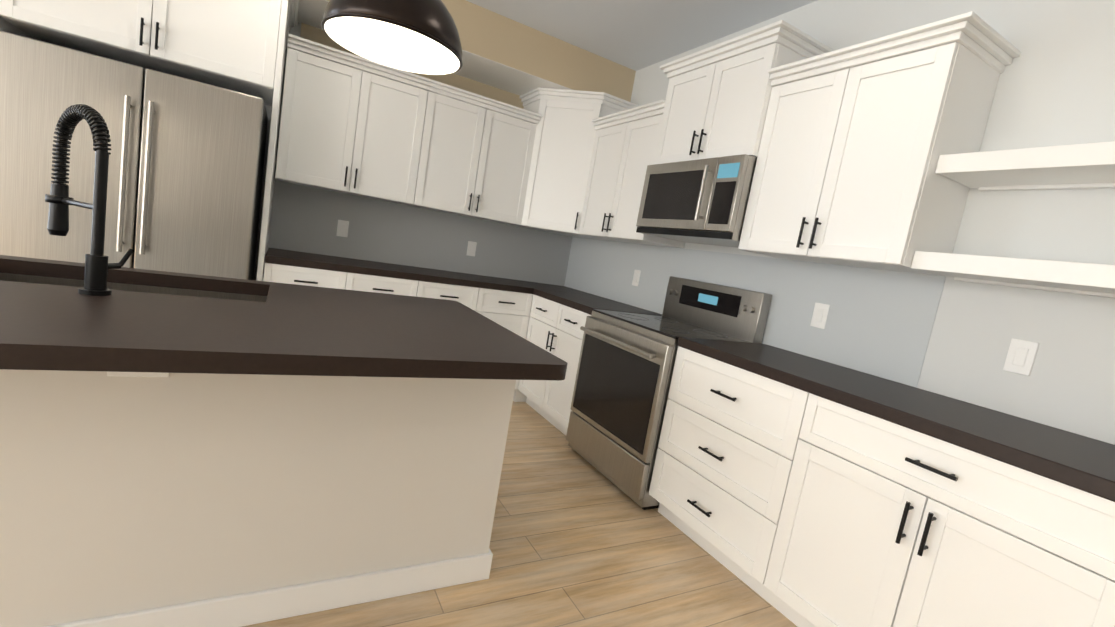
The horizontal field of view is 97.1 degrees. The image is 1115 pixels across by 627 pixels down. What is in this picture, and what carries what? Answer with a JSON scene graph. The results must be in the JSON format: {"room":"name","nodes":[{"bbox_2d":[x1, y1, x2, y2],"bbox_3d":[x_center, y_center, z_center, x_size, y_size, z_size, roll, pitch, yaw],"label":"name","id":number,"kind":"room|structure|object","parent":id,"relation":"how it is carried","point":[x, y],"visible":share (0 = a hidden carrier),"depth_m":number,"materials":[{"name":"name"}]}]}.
{"room":"kitchen","nodes":[
{"label":"kitchen","id":0,"kind":"room"},
{"bbox_2d":[253,22,544,283],"bbox_3d":[-3.266,-1.039,2.704,7.800,2.740,0.120,6,8,-30],"label":"wall","id":1,"kind":"structure","parent":0,"point":[296,30],"depth_m":3.35,"materials":[{"name":"white paint"}]},
{"bbox_2d":[0,0,287,111],"bbox_3d":[-2.177,-1.633,2.739,1.100,0.532,0.620,6,8,-30],"label":"upper cabinet","id":2,"kind":"object","parent":1,"relation":"attached to","point":[240,46],"depth_m":2.58,"materials":[{"name":"white wood"}]},
{"bbox_2d":[336,220,348,236],"bbox_3d":[-1.586,-0.627,3.638,0.075,0.120,0.010,6,8,-30],"label":"outlet","id":3,"kind":"object","parent":1,"relation":"attached to","point":[342,227],"visible":1,"depth_m":3.63,"materials":[{"name":"white plastic"}]},
{"bbox_2d":[275,39,438,206],"bbox_3d":[-1.380,-1.237,3.398,0.917,0.811,0.385,6,8,-30],"label":"upper cabinet","id":4,"kind":"object","parent":1,"relation":"attached to","point":[350,126],"depth_m":3.25,"materials":[{"name":"white wood"}]},
{"bbox_2d":[466,241,476,255],"bbox_3d":[-0.720,-0.542,4.130,0.075,0.120,0.010,6,8,-30],"label":"outlet","id":5,"kind":"object","parent":1,"relation":"attached to","point":[471,249],"visible":1,"depth_m":4.13,"materials":[{"name":"white plastic"}]},
{"bbox_2d":[419,87,534,225],"bbox_3d":[-0.685,-1.169,3.794,0.917,0.811,0.385,6,8,-30],"label":"upper cabinet","id":6,"kind":"object","parent":1,"relation":"attached to","point":[479,153],"depth_m":3.67,"materials":[{"name":"white wood"}]},
{"bbox_2d":[298,0,635,108],"bbox_3d":[-2.922,-2.077,2.277,7.800,0.490,0.550,6,8,-30],"label":"wall","id":7,"kind":"structure","parent":0,"point":[506,60],"depth_m":3.56,"materials":[{"name":"beige paint"}]},
{"bbox_2d":[242,401,796,626],"bbox_3d":[1.616,1.298,2.045,17.200,0.060,13.200,6,8,-30],"label":"floor","id":8,"kind":"structure","parent":0,"point":[577,540],"depth_m":1.99,"materials":[{"name":"brown wood"}]},
{"bbox_2d":[0,31,267,279],"bbox_3d":[-2.339,-0.406,2.813,1.020,1.780,0.740,6,8,-30],"label":"fridge","id":9,"kind":"object","parent":8,"relation":"on","point":[185,169],"visible":0.54,"depth_m":2.48,"materials":[{"name":"grey metal"}]},
{"bbox_2d":[0,372,515,626],"bbox_3d":[-1.280,0.394,1.547,2.148,0.875,0.724,6,8,-30],"label":"kitchen island","id":10,"kind":"object","parent":8,"relation":"on","point":[184,450],"depth_m":1.38,"materials":[{"name":"white paint"}]},
{"bbox_2d":[0,255,567,379],"bbox_3d":[-1.139,-0.025,1.330,2.120,0.045,1.096,6,8,-30],"label":"island countertop","id":11,"kind":"structure","parent":10,"relation":"on","point":[56,316],"depth_m":1.23,"materials":[{"name":"black stone"}]},
{"bbox_2d":[44,104,134,295],"bbox_3d":[-1.228,-0.300,1.290,0.208,0.472,0.207,6,8,-30],"label":"faucet","id":12,"kind":"object","parent":11,"relation":"on","point":[97,265],"depth_m":1.26,"materials":[{"name":"black metal"}]},
{"bbox_2d":[263,260,406,295],"bbox_3d":[-1.534,0.108,3.470,0.964,0.880,0.620,6,8,-30],"label":"base cabinet","id":13,"kind":"object","parent":8,"relation":"on","point":[278,271],"depth_m":3.11,"materials":[{"name":"white wood"}]},
{"bbox_2d":[407,276,526,391],"bbox_3d":[-0.794,0.184,3.860,0.943,0.880,0.677,6,8,-30],"label":"base cabinet","id":14,"kind":"object","parent":8,"relation":"on","point":[507,307],"depth_m":3.62,"materials":[{"name":"white wood"}]},
{"bbox_2d":[513,292,591,434],"bbox_3d":[0.187,0.380,3.616,0.678,0.880,0.872,6,8,-30],"label":"base cabinet","id":15,"kind":"object","parent":8,"relation":"on","point":[554,326],"depth_m":3.44,"materials":[{"name":"white wood"}]},
{"bbox_2d":[265,248,594,295],"bbox_3d":[-0.832,-0.278,3.766,2.406,0.045,0.628,6,8,-30],"label":"countertop","id":16,"kind":"structure","parent":15,"relation":"on","point":[272,253],"depth_m":3.48,"materials":[{"name":"black stone"}]},
{"bbox_2d":[535,288,661,315],"bbox_3d":[0.287,-0.064,3.565,0.629,0.045,0.856,6,8,-30],"label":"countertop","id":17,"kind":"structure","parent":15,"relation":"on","point":[577,298],"depth_m":3.47,"materials":[{"name":"black stone"}]},
{"bbox_2d":[566,276,771,509],"bbox_3d":[0.570,0.379,2.874,0.725,1.190,0.754,6,8,-30],"label":"range oven","id":18,"kind":"object","parent":8,"relation":"on","point":[625,368],"visible":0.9,"depth_m":2.71,"materials":[{"name":"silver metal"}]},
{"bbox_2d":[649,340,826,607],"bbox_3d":[0.958,0.679,2.269,0.621,0.880,0.753,6,8,-30],"label":"base cabinet","id":19,"kind":"object","parent":8,"relation":"on","point":[799,490],"depth_m":2.04,"materials":[{"name":"white wood"}]},
{"bbox_2d":[775,396,1114,626],"bbox_3d":[1.309,0.818,1.627,0.621,0.880,0.850,6,8,-30],"label":"base cabinet","id":20,"kind":"object","parent":8,"relation":"on","point":[899,523],"depth_m":1.42,"materials":[{"name":"white wood"}]},
{"bbox_2d":[679,337,1114,491],"bbox_3d":[1.222,0.307,1.861,0.629,0.045,1.566,6,8,-30],"label":"countertop","id":21,"kind":"structure","parent":20,"relation":"on","point":[1089,460],"depth_m":1.60,"materials":[{"name":"black stone"}]},
{"bbox_2d":[466,0,817,70],"bbox_3d":[2.078,-1.442,1.702,17.200,0.060,13.200,6,8,-30],"label":"ceiling","id":22,"kind":"structure","parent":0,"point":[635,35],"depth_m":3.17,"materials":[{"name":"white paint"}]},
{"bbox_2d":[321,0,462,74],"bbox_3d":[-0.422,-1.301,1.466,0.416,0.985,0.416,6,8,-30],"label":"pendant light","id":23,"kind":"object","parent":22,"relation":"hanging from","point":[418,36],"visible":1,"depth_m":1.58,"materials":[{"name":"black metal"}]},
{"bbox_2d":[586,0,1114,444],"bbox_3d":[1.079,-0.341,2.985,0.120,2.740,4.000,6,8,-30],"label":"wall","id":24,"kind":"structure","parent":0,"point":[1055,86],"depth_m":1.78,"materials":[{"name":"white paint"}]},
{"bbox_2d":[515,87,642,239],"bbox_3d":[0.080,-1.168,4.011,0.735,1.007,0.735,6,8,-30],"label":"upper cabinet","id":25,"kind":"object","parent":24,"relation":"attached to","point":[563,125],"depth_m":3.81,"materials":[{"name":"white wood"}]},
{"bbox_2d":[269,180,945,387],"bbox_3d":[-0.228,-0.305,2.711,2.406,0.465,3.010,6,8,-30],"label":"backsplash","id":26,"kind":"structure","parent":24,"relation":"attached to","point":[879,322],"depth_m":3.47,"materials":[{"name":"grey paint"}]},
{"bbox_2d":[579,111,638,243],"bbox_3d":[0.471,-0.955,3.642,0.385,0.811,0.462,6,8,-30],"label":"upper cabinet","id":27,"kind":"object","parent":24,"relation":"attached to","point":[607,145],"depth_m":3.59,"materials":[{"name":"white wood"}]},
{"bbox_2d":[632,270,640,285],"bbox_3d":[0.590,-0.267,3.696,0.010,0.120,0.075,6,8,-30],"label":"electrical outlet","id":28,"kind":"object","parent":24,"relation":"attached to","point":[636,277],"visible":1,"depth_m":3.69,"materials":[{"name":"white plastic"}]},
{"bbox_2d":[607,103,684,247],"bbox_3d":[0.635,-0.890,3.343,0.385,0.811,0.462,6,8,-30],"label":"upper cabinet","id":29,"kind":"object","parent":24,"relation":"attached to","point":[642,135],"depth_m":3.26,"materials":[{"name":"white wood"}]},
{"bbox_2d":[651,31,830,164],"bbox_3d":[0.979,-1.094,2.778,0.380,0.552,0.760,6,8,-30],"label":"upper cabinet","id":30,"kind":"object","parent":24,"relation":"attached to","point":[714,106],"depth_m":2.58,"materials":[{"name":"white wood"}]},
{"bbox_2d":[636,154,756,246],"bbox_3d":[0.856,-0.623,2.813,0.477,0.410,0.752,6,8,-30],"label":"microwave","id":31,"kind":"object","parent":30,"relation":"attached to","point":[701,201],"visible":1,"depth_m":2.63,"materials":[{"name":"silver metal"}]},
{"bbox_2d":[810,303,829,328],"bbox_3d":[1.289,0.010,2.422,0.010,0.120,0.075,6,8,-30],"label":"electrical outlet","id":32,"kind":"object","parent":24,"relation":"attached to","point":[819,315],"visible":1,"depth_m":2.42,"materials":[{"name":"white plastic"}]},
{"bbox_2d":[738,27,1006,275],"bbox_3d":[1.297,-0.632,2.170,0.350,0.811,0.760,6,8,-30],"label":"upper cabinet","id":33,"kind":"object","parent":24,"relation":"attached to","point":[846,147],"depth_m":1.94,"materials":[{"name":"white wood"}]},
{"bbox_2d":[911,251,1114,297],"bbox_3d":[1.619,-0.116,1.587,0.282,0.074,0.738,6,8,-30],"label":"floating shelf","id":34,"kind":"object","parent":24,"relation":"attached to","point":[1091,279],"visible":0.98,"depth_m":1.60,"materials":[{"name":"white wood"}]},
{"bbox_2d":[1003,338,1038,375],"bbox_3d":[1.653,0.155,1.758,0.010,0.120,0.075,6,8,-30],"label":"light switch","id":35,"kind":"object","parent":24,"relation":"attached to","point":[1021,355],"visible":1,"depth_m":1.75,"materials":[{"name":"white plastic"}]},
{"bbox_2d":[935,141,1114,190],"bbox_3d":[1.676,-0.458,1.544,0.282,0.074,0.738,6,8,-30],"label":"floating shelf","id":36,"kind":"object","parent":24,"relation":"attached to","point":[1085,166],"visible":1,"depth_m":1.62,"materials":[{"name":"white wood"}]}
]}

